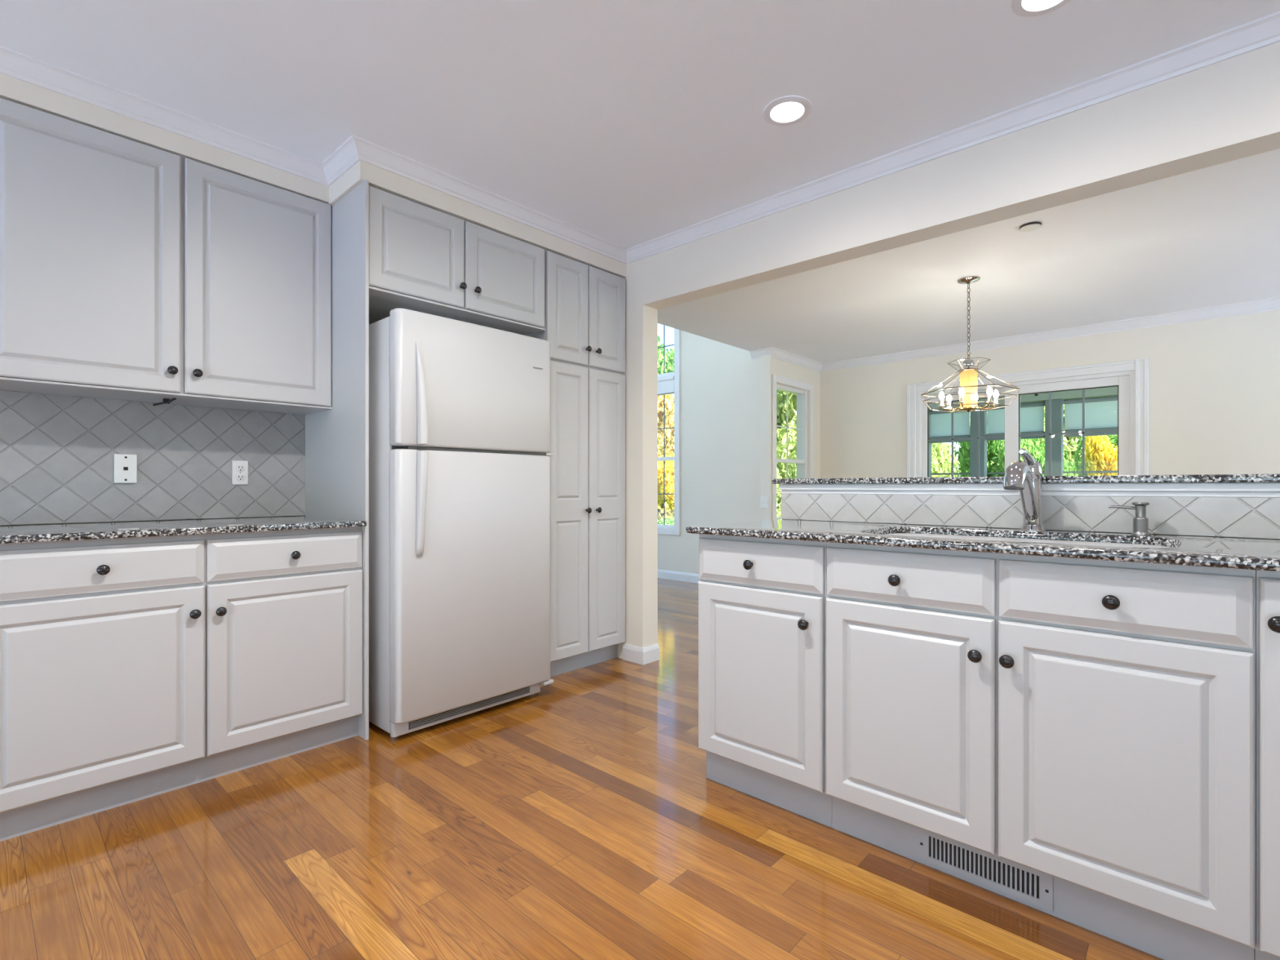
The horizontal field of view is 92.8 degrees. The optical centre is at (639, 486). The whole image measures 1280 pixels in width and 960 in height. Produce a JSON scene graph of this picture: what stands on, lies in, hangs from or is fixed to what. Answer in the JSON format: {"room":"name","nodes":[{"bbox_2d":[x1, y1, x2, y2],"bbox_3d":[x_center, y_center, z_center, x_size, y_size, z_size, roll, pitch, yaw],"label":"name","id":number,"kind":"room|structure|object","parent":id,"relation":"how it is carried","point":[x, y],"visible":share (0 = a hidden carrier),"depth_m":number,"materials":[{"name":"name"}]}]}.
{"room":"kitchen","nodes":[
{"label":"kitchen","id":0,"kind":"room"},
{"bbox_2d":[0,515,304,525],"bbox_3d":[-2.423,-0.185,2.282,0.140,2.490,5.300,0,0,42],"label":"wall","id":1,"kind":"structure","parent":0,"point":[298,515],"depth_m":2.56,"materials":[{"name":"grey tile"}]},
{"bbox_2d":[113,453,137,483],"bbox_3d":[-2.108,-0.074,2.496,0.016,0.118,0.072,0,0,42],"label":"phone jack plate","id":2,"kind":"object","parent":1,"relation":"attached to","point":[125,465],"visible":1,"depth_m":2.49,"materials":[{"name":"white plastic"}]},
{"bbox_2d":[0,390,305,524],"bbox_3d":[-2.905,-0.108,1.643,0.010,0.498,3.704,0,0,42],"label":"backsplash","id":3,"kind":"structure","parent":1,"relation":"attached to","point":[57,452],"depth_m":2.54,"materials":[{"name":"grey tile"}]},
{"bbox_2d":[0,97,332,414],"bbox_3d":[-1.892,-0.811,2.465,0.368,0.958,1.122,0,0,42],"label":"upper cabinet","id":4,"kind":"object","parent":1,"relation":"attached to","point":[131,270],"visible":1,"depth_m":2.30,"materials":[{"name":"white paint"}]},
{"bbox_2d":[231,460,248,484],"bbox_3d":[-1.836,-0.065,2.797,0.011,0.111,0.064,0,0,42],"label":"duplex outlet","id":5,"kind":"object","parent":1,"relation":"attached to","point":[239,468],"visible":1,"depth_m":2.79,"materials":[{"name":"white plastic"}]},
{"bbox_2d":[235,464,244,471],"bbox_3d":[-1.833,-0.086,2.795,0.003,0.033,0.033,0,0,42],"label":"socket","id":6,"kind":"object","parent":5,"relation":"attached to","point":[239,468],"depth_m":2.79,"materials":[{"name":"white plastic"}]},
{"bbox_2d":[235,473,244,480],"bbox_3d":[-1.833,-0.043,2.795,0.003,0.033,0.033,0,0,42],"label":"socket","id":7,"kind":"object","parent":5,"relation":"attached to","point":[239,477],"depth_m":2.79,"materials":[{"name":"white plastic"}]},
{"bbox_2d":[0,73,626,278],"bbox_3d":[-2.121,-1.357,2.006,0.678,0.145,5.300,0,0,42],"label":"soffit","id":8,"kind":"structure","parent":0,"point":[12,89],"depth_m":2.59,"materials":[{"name":"beige paint"}]},
{"bbox_2d":[0,10,1279,264],"bbox_3d":[0.029,-1.397,0.041,5.812,0.066,5.300,0,0,42],"label":"crown molding","id":9,"kind":"structure","parent":8,"relation":"attached to","point":[1264,31],"depth_m":2.46,"materials":[{"name":"white paint"}]},
{"bbox_2d":[0,577,1164,959],"bbox_3d":[-0.870,1.060,3.440,13.525,0.001,9.322,0,0,42],"label":"floor","id":10,"kind":"structure","parent":0,"point":[579,817],"depth_m":1.71,"materials":[{"name":"brown wood"}]},
{"bbox_2d":[0,526,362,841],"bbox_3d":[-1.770,0.613,2.354,0.702,0.894,1.122,0,0,42],"label":"base cabinet","id":11,"kind":"object","parent":10,"relation":"on","point":[132,669],"visible":1,"depth_m":2.06,"materials":[{"name":"white paint"}]},
{"bbox_2d":[0,515,366,543],"bbox_3d":[-1.783,0.153,2.344,0.700,0.023,1.154,0,0,42],"label":"countertop","id":12,"kind":"structure","parent":11,"relation":"on","point":[9,534],"depth_m":2.19,"materials":[{"name":"stone"}]},
{"bbox_2d":[304,179,545,740],"bbox_3d":[-1.069,-0.112,3.129,0.713,2.344,0.968,0,0,42],"label":"tall cabinet","id":13,"kind":"object","parent":10,"relation":"on","point":[389,251],"visible":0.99,"depth_m":2.74,"materials":[{"name":"white paint"}]},
{"bbox_2d":[368,307,553,737],"bbox_3d":[-0.987,0.162,3.040,0.842,1.797,0.824,0,0,42],"label":"refrigerator","id":14,"kind":"object","parent":10,"relation":"on","point":[460,411],"visible":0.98,"depth_m":2.67,"materials":[{"name":"white metal"}]},
{"bbox_2d":[523,249,625,676],"bbox_3d":[-0.526,-0.110,3.716,0.702,2.340,0.616,0,0,42],"label":"pantry cabinet","id":15,"kind":"object","parent":10,"relation":"on","point":[584,304],"visible":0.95,"depth_m":3.48,"materials":[{"name":"white paint"}]},
{"bbox_2d":[698,533,831,827],"bbox_3d":[0.585,0.613,2.240,0.484,0.894,0.679,0,0,42],"label":"base cabinet","id":16,"kind":"object","parent":10,"relation":"on","point":[762,601],"visible":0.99,"depth_m":2.00,"materials":[{"name":"white paint"}]},
{"bbox_2d":[685,519,1279,571],"bbox_3d":[1.146,0.153,1.729,2.042,0.023,0.682,0,0,42],"label":"countertop","id":17,"kind":"structure","parent":16,"relation":"on","point":[1234,553],"depth_m":1.65,"materials":[{"name":"stone"}]},
{"bbox_2d":[1003,448,1045,531],"bbox_3d":[1.204,0.011,1.913,0.255,0.262,0.068,0,0,-41],"label":"kitchen faucet","id":18,"kind":"object","parent":17,"relation":"on","point":[1025,477],"visible":1,"depth_m":1.93,"materials":[{"name":"silver metal"}]},
{"bbox_2d":[1107,502,1151,535],"bbox_3d":[1.453,0.094,1.808,0.099,0.096,0.048,0,0,42],"label":"soap dispenser","id":19,"kind":"object","parent":17,"relation":"on","point":[1140,522],"visible":1,"depth_m":1.78,"materials":[{"name":"silver metal"}]},
{"bbox_2d":[826,533,1255,959],"bbox_3d":[1.106,0.613,1.764,0.925,0.894,0.679,0,0,42],"label":"base cabinet","id":20,"kind":"object","parent":10,"relation":"on","point":[1089,725],"visible":1,"depth_m":1.45,"materials":[{"name":"white paint"}]},
{"bbox_2d":[916,826,1053,911],"bbox_3d":[0.900,1.002,1.611,0.321,0.092,0.007,0,0,42],"label":"vent register","id":21,"kind":"object","parent":20,"relation":"attached to","point":[1033,886],"visible":0.98,"depth_m":1.60,"materials":[{"name":"white metal"}]},
{"bbox_2d":[1254,569,1279,959],"bbox_3d":[1.659,0.613,1.259,0.570,0.894,0.679,0,0,42],"label":"base cabinet","id":22,"kind":"object","parent":10,"relation":"on","point":[1267,582],"visible":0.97,"depth_m":1.21,"materials":[{"name":"white paint"}]},
{"bbox_2d":[0,0,1279,248],"bbox_3d":[-0.100,-1.505,0.149,6.448,0.150,5.585,0,0,42],"label":"ceiling","id":23,"kind":"structure","parent":0,"point":[626,124],"depth_m":2.11,"materials":[{"name":"white paint"}]},
{"bbox_2d":[763,95,811,125],"bbox_3d":[0.560,-1.426,2.317,0.180,0.006,0.180,0,0,42],"label":"recessed light","id":24,"kind":"object","parent":23,"relation":"in","point":[791,109],"visible":1,"depth_m":2.31,"materials":[{"name":"white paint"}]},
{"bbox_2d":[1011,0,1071,17],"bbox_3d":[1.178,-1.426,1.760,0.180,0.006,0.180,0,0,42],"label":"recessed light","id":25,"kind":"object","parent":23,"relation":"in","point":[1027,8],"visible":1,"depth_m":1.81,"materials":[{"name":"white paint"}]},
{"bbox_2d":[657,329,757,573],"bbox_3d":[-0.767,-1.540,8.091,5.450,5.200,0.150,0,0,42],"label":"wall","id":26,"kind":"structure","parent":0,"point":[718,380],"depth_m":6.58,"materials":[{"name":"beige pale blue-grey paint"}]},
{"bbox_2d":[657,324,679,535],"bbox_3d":[-0.243,-1.032,7.571,1.975,3.165,0.132,0,0,42],"label":"window","id":27,"kind":"structure","parent":26,"relation":"in","point":[668,383],"depth_m":6.89,"materials":[{"name":"white paint"}]},
{"bbox_2d":[657,375,674,394],"bbox_3d":[-0.266,-1.173,7.548,1.803,0.196,0.064,0,0,42],"label":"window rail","id":28,"kind":"object","parent":27,"relation":"attached to","point":[665,383],"depth_m":7.00,"materials":[{"name":"white paint"}]},
{"bbox_2d":[657,568,698,583],"bbox_3d":[-0.750,1.011,7.965,5.345,0.098,0.014,0,0,42],"label":"baseboard","id":29,"kind":"structure","parent":26,"relation":"attached to","point":[663,574],"depth_m":6.87,"materials":[{"name":"white paint"}]},
{"bbox_2d":[757,357,820,520],"bbox_3d":[1.617,-0.060,6.549,0.150,2.640,1.090,0,0,42],"label":"wall","id":30,"kind":"structure","parent":0,"point":[779,367],"depth_m":6.71,"materials":[{"name":"beige paint"}]},
{"bbox_2d":[760,496,768,508],"bbox_3d":[1.250,0.158,6.109,0.098,0.115,0.016,0,0,42],"label":"switch plate","id":31,"kind":"object","parent":30,"relation":"attached to","point":[764,500],"visible":1,"depth_m":6.10,"materials":[{"name":"white plastic"}]},
{"bbox_2d":[760,354,771,520],"bbox_3d":[1.263,-0.150,6.121,0.115,2.420,0.020,0,0,42],"label":"wall","id":32,"kind":"structure","parent":30,"relation":"attached to","point":[766,360],"depth_m":6.11,"materials":[{"name":"beige paint"}]},
{"bbox_2d":[771,374,813,519],"bbox_3d":[1.583,-0.347,6.458,0.122,1.555,0.870,0,0,42],"label":"window","id":33,"kind":"structure","parent":30,"relation":"in","point":[802,461],"depth_m":6.62,"materials":[{"name":"white paint"}]},
{"bbox_2d":[617,41,1279,658],"bbox_3d":[1.683,-0.185,2.211,6.298,2.490,0.135,0,0,42],"label":"wall","id":34,"kind":"structure","parent":0,"point":[1227,110],"depth_m":2.53,"materials":[{"name":"beige paint"}]},
{"bbox_2d":[622,643,659,665],"bbox_3d":[0.006,1.011,3.735,0.169,0.098,0.149,0,0,42],"label":"baseboard","id":35,"kind":"structure","parent":34,"relation":"attached to","point":[642,655],"depth_m":3.68,"materials":[{"name":"white paint"}]},
{"bbox_2d":[657,148,1279,363],"bbox_3d":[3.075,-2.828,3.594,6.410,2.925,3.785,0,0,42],"label":"ceiling","id":36,"kind":"structure","parent":0,"point":[1207,237],"depth_m":4.03,"materials":[{"name":"white paint"}]},
{"bbox_2d":[920,275,1019,412],"bbox_3d":[2.186,-0.937,4.051,0.559,0.884,0.555,0,0,42],"label":"chandelier","id":37,"kind":"object","parent":36,"relation":"hanging from","point":[969,372],"visible":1,"depth_m":4.01,"materials":[{"name":"silver metal"}]},
{"bbox_2d":[938,391,945,406],"bbox_3d":[2.025,-0.589,4.086,0.039,0.101,0.040,0,0,42],"label":"candle","id":38,"kind":"object","parent":37,"relation":"on","point":[941,402],"depth_m":4.08,"materials":[{"name":"glass"}]},
{"bbox_2d":[946,395,951,408],"bbox_3d":[2.136,-0.589,4.208,0.039,0.101,0.040,0,0,42],"label":"candle","id":39,"kind":"object","parent":37,"relation":"on","point":[948,398],"depth_m":4.20,"materials":[{"name":"glass"}]},
{"bbox_2d":[958,387,964,403],"bbox_3d":[2.075,-0.589,3.929,0.039,0.101,0.040,0,0,42],"label":"candle","id":40,"kind":"object","parent":37,"relation":"on","point":[962,391],"depth_m":3.92,"materials":[{"name":"glass"}]},
{"bbox_2d":[986,386,993,403],"bbox_3d":[2.236,-0.589,3.894,0.039,0.101,0.040,0,0,42],"label":"candle","id":41,"kind":"object","parent":37,"relation":"on","point":[989,389],"depth_m":3.88,"materials":[{"name":"glass"}]},
{"bbox_2d":[992,390,999,405],"bbox_3d":[2.347,-0.589,4.016,0.039,0.101,0.040,0,0,42],"label":"candle","id":42,"kind":"object","parent":37,"relation":"on","point":[995,394],"depth_m":4.01,"materials":[{"name":"glass"}]},
{"bbox_2d":[792,489,1266,538],"bbox_3d":[1.763,0.537,1.742,2.947,1.046,0.150,0,0,42],"label":"wall","id":43,"kind":"structure","parent":0,"point":[828,490],"depth_m":2.00,"materials":[{"name":"white tile"}]},
{"bbox_2d":[778,482,1279,497],"bbox_3d":[1.757,0.009,1.737,2.950,0.042,0.184,0,0,42],"label":"trim bar moulding","id":44,"kind":"structure","parent":43,"relation":"attached to","point":[1270,490],"depth_m":1.95,"materials":[{"name":"white paint"}]},
{"bbox_2d":[772,473,1279,484],"bbox_3d":[1.823,-0.023,1.825,2.972,0.022,0.445,0,0,42],"label":"bar","id":45,"kind":"object","parent":44,"relation":"on","point":[1275,477],"visible":0.88,"depth_m":1.94,"materials":[{"name":"stone"}]},
{"bbox_2d":[781,493,1279,538],"bbox_3d":[1.710,0.086,1.683,2.947,0.112,0.009,0,0,42],"label":"backsplash","id":46,"kind":"structure","parent":43,"relation":"attached to","point":[1228,517],"depth_m":1.98,"materials":[{"name":"white tile"}]},
{"bbox_2d":[820,309,1279,478],"bbox_3d":[4.324,-0.060,4.915,6.350,2.640,0.150,0,0,42],"label":"wall","id":47,"kind":"structure","parent":0,"point":[1214,384],"depth_m":4.91,"materials":[{"name":"beige paint"}]},
{"bbox_2d":[749,297,1279,372],"bbox_3d":[3.808,-1.340,4.506,6.260,0.080,1.150,0,0,42],"label":"crown molding","id":48,"kind":"structure","parent":47,"relation":"attached to","point":[1272,304],"depth_m":5.43,"materials":[{"name":"white paint"}]},
{"bbox_2d":[906,358,1148,477],"bbox_3d":[3.487,0.022,5.653,1.900,2.135,0.170,0,0,42],"label":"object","id":49,"kind":"structure","parent":47,"relation":"in","point":[1132,385],"depth_m":5.44,"materials":[{"name":"white paint"}]},
{"bbox_3d":[5.168,-1.340,6.061,5.350,0.120,2.680,0,0,42],"label":"ceiling","id":50,"kind":"structure","parent":0,"visible":0},
{"bbox_2d":[928,386,1117,409],"bbox_3d":[5.746,-1.170,6.805,5.100,0.220,0.160,0,0,42],"label":"beam","id":51,"kind":"structure","parent":50,"relation":"attached to","point":[1110,391],"depth_m":7.34,"materials":[{"name":"wood"}]},
{"bbox_2d":[929,408,969,443],"bbox_3d":[4.186,-0.828,8.225,0.500,0.455,0.070,0,0,42],"label":"roller shade","id":52,"kind":"object","parent":51,"relation":"hanging from","point":[940,420],"visible":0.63,"depth_m":8.23,"materials":[{"name":"fabric"}]},
{"bbox_2d":[986,400,1044,440],"bbox_3d":[4.747,-0.828,7.712,0.640,0.455,0.070,0,0,42],"label":"roller shade","id":53,"kind":"object","parent":51,"relation":"hanging from","point":[1032,414],"visible":0.57,"depth_m":7.64,"materials":[{"name":"fabric"}]},
{"bbox_2d":[1062,395,1117,437],"bbox_3d":[5.747,-0.828,6.798,1.690,0.455,0.070,0,0,42],"label":"roller shade","id":54,"kind":"object","parent":51,"relation":"hanging from","point":[1100,412],"visible":0.35,"depth_m":7.17,"materials":[{"name":"fabric"}]},
{"label":"outside","id":55,"kind":"structure","parent":0,"visible":0},
{"bbox_3d":[-0.951,2.160,21.192,150.000,0.400,150.000,0,0,42],"label":"lawn","id":56,"kind":"structure","parent":55,"visible":0},
{"bbox_2d":[657,373,674,521],"bbox_3d":[0.927,-0.893,19.509,3.082,5.757,2.839,0,0,-18],"label":"tree","id":57,"kind":"object","parent":56,"relation":"on","point":[668,398],"visible":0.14,"depth_m":18.95,"materials":[{"name":"yellow plant"}]},
{"bbox_2d":[657,453,674,518],"bbox_3d":[0.925,0.575,14.735,1.192,2.821,1.592,0,0,21],"label":"tree","id":58,"kind":"object","parent":56,"relation":"on","point":[668,464],"visible":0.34,"depth_m":14.26,"materials":[{"name":"yellow plant"}]},
{"bbox_2d":[657,336,674,519],"bbox_3d":[0.880,-2.097,23.463,3.264,8.160,3.006,0,0,11],"label":"tree","id":59,"kind":"object","parent":56,"relation":"on","point":[668,360],"visible":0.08,"depth_m":22.69,"materials":[{"name":"green plant"}]},
{"bbox_2d":[657,516,674,524],"bbox_3d":[0.635,1.327,13.573,1.415,1.329,1.060,0,0,-28],"label":"shrub","id":60,"kind":"object","parent":56,"relation":"on","point":[670,521],"visible":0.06,"depth_m":13.32,"materials":[{"name":"green plant"}]},
{"bbox_2d":[776,466,782,517],"bbox_3d":[2.582,0.872,13.464,1.541,2.656,1.420,0,0,34],"label":"tree","id":61,"kind":"object","parent":56,"relation":"on","point":[778,513],"visible":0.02,"depth_m":13.17,"materials":[{"name":"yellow plant"}]},
{"bbox_2d":[776,390,796,511],"bbox_3d":[5.234,-1.308,20.651,3.508,6.947,3.808,0,0,-5],"label":"tree","id":62,"kind":"object","parent":56,"relation":"on","point":[781,396],"visible":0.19,"depth_m":19.72,"materials":[{"name":"green plant"}]},
{"bbox_2d":[788,443,796,478],"bbox_3d":[4.623,0.128,15.518,1.297,3.719,1.510,0,0,42],"label":"tree","id":63,"kind":"object","parent":56,"relation":"on","point":[794,465],"visible":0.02,"depth_m":15.41,"materials":[{"name":"green plant"}]},
{"bbox_2d":[931,442,960,477],"bbox_3d":[6.193,0.453,13.196,1.450,3.071,1.086,0,0,9],"label":"tree","id":64,"kind":"object","parent":56,"relation":"on","point":[940,458],"visible":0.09,"depth_m":12.95,"materials":[{"name":"green plant"}]},
{"bbox_2d":[942,442,956,476],"bbox_3d":[8.257,0.081,17.699,1.837,4.495,1.995,0,0,10],"label":"tree","id":65,"kind":"object","parent":56,"relation":"on","point":[948,446],"visible":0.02,"depth_m":17.62,"materials":[{"name":"green plant"}]},
{"bbox_2d":[950,446,966,475],"bbox_3d":[17.760,-1.110,29.303,5.011,6.538,5.440,0,0,-2],"label":"tree","id":66,"kind":"object","parent":56,"relation":"on","point":[954,447],"visible":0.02,"depth_m":30.96,"materials":[{"name":"green plant"}]},
{"bbox_2d":[955,410,1044,476],"bbox_3d":[8.788,0.028,14.850,1.945,3.918,1.458,0,0,12],"label":"tree","id":67,"kind":"object","parent":56,"relation":"on","point":[993,464],"visible":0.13,"depth_m":14.69,"materials":[{"name":"green plant"}]},
{"bbox_2d":[998,439,1078,475],"bbox_3d":[7.780,0.476,12.070,1.487,3.474,1.370,0,0,12],"label":"tree","id":68,"kind":"object","parent":56,"relation":"on","point":[1034,452],"visible":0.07,"depth_m":11.99,"materials":[{"name":"green plant"}]},
{"bbox_2d":[986,404,1090,475],"bbox_3d":[15.242,-1.170,23.029,5.128,6.312,3.842,0,0,4],"label":"tree","id":69,"kind":"object","parent":56,"relation":"on","point":[1070,445],"visible":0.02,"depth_m":21.66,"materials":[{"name":"green plant"}]},
{"bbox_2d":[1071,435,1117,475],"bbox_3d":[10.554,0.079,13.473,1.837,4.086,1.995,0,0,9],"label":"tree","id":70,"kind":"object","parent":56,"relation":"on","point":[1113,438],"visible":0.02,"depth_m":13.45,"materials":[{"name":"green plant"}]},
{"bbox_2d":[1084,435,1117,475],"bbox_3d":[8.312,0.476,10.804,0.943,3.474,0.868,0,0,4],"label":"tree","id":71,"kind":"object","parent":56,"relation":"on","point":[1100,457],"visible":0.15,"depth_m":10.78,"materials":[{"name":"yellow plant"}]},
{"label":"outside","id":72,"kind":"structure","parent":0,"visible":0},
{"bbox_3d":[5.045,1.170,6.038,5.100,0.120,2.480,0,0,42],"label":"floor","id":73,"kind":"structure","parent":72,"visible":0},
{"bbox_2d":[928,409,931,477],"bbox_3d":[3.938,0.025,8.458,0.170,2.170,0.140,0,0,42],"label":"porch post","id":74,"kind":"object","parent":73,"relation":"on","point":[930,415],"visible":0.04,"depth_m":8.40,"materials":[{"name":"wood"}]},
{"bbox_2d":[969,404,986,476],"bbox_3d":[4.444,0.025,7.996,0.170,2.170,0.140,0,0,42],"label":"porch post","id":75,"kind":"object","parent":73,"relation":"on","point":[983,414],"visible":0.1,"depth_m":7.95,"materials":[{"name":"wood"}]},
{"bbox_2d":[931,471,1117,475],"bbox_3d":[5.778,0.411,6.900,4.980,1.197,0.038,0,0,42],"label":"porch railing","id":76,"kind":"object","parent":75,"relation":"attached to","point":[1064,472],"visible":0.02,"depth_m":7.43,"materials":[{"name":"wood"}]},
{"bbox_2d":[1044,398,1063,475],"bbox_3d":[5.056,0.025,7.436,0.170,2.170,0.140,0,0,42],"label":"porch post","id":77,"kind":"object","parent":73,"relation":"on","point":[1057,405],"visible":0.42,"depth_m":7.37,"materials":[{"name":"wood"}]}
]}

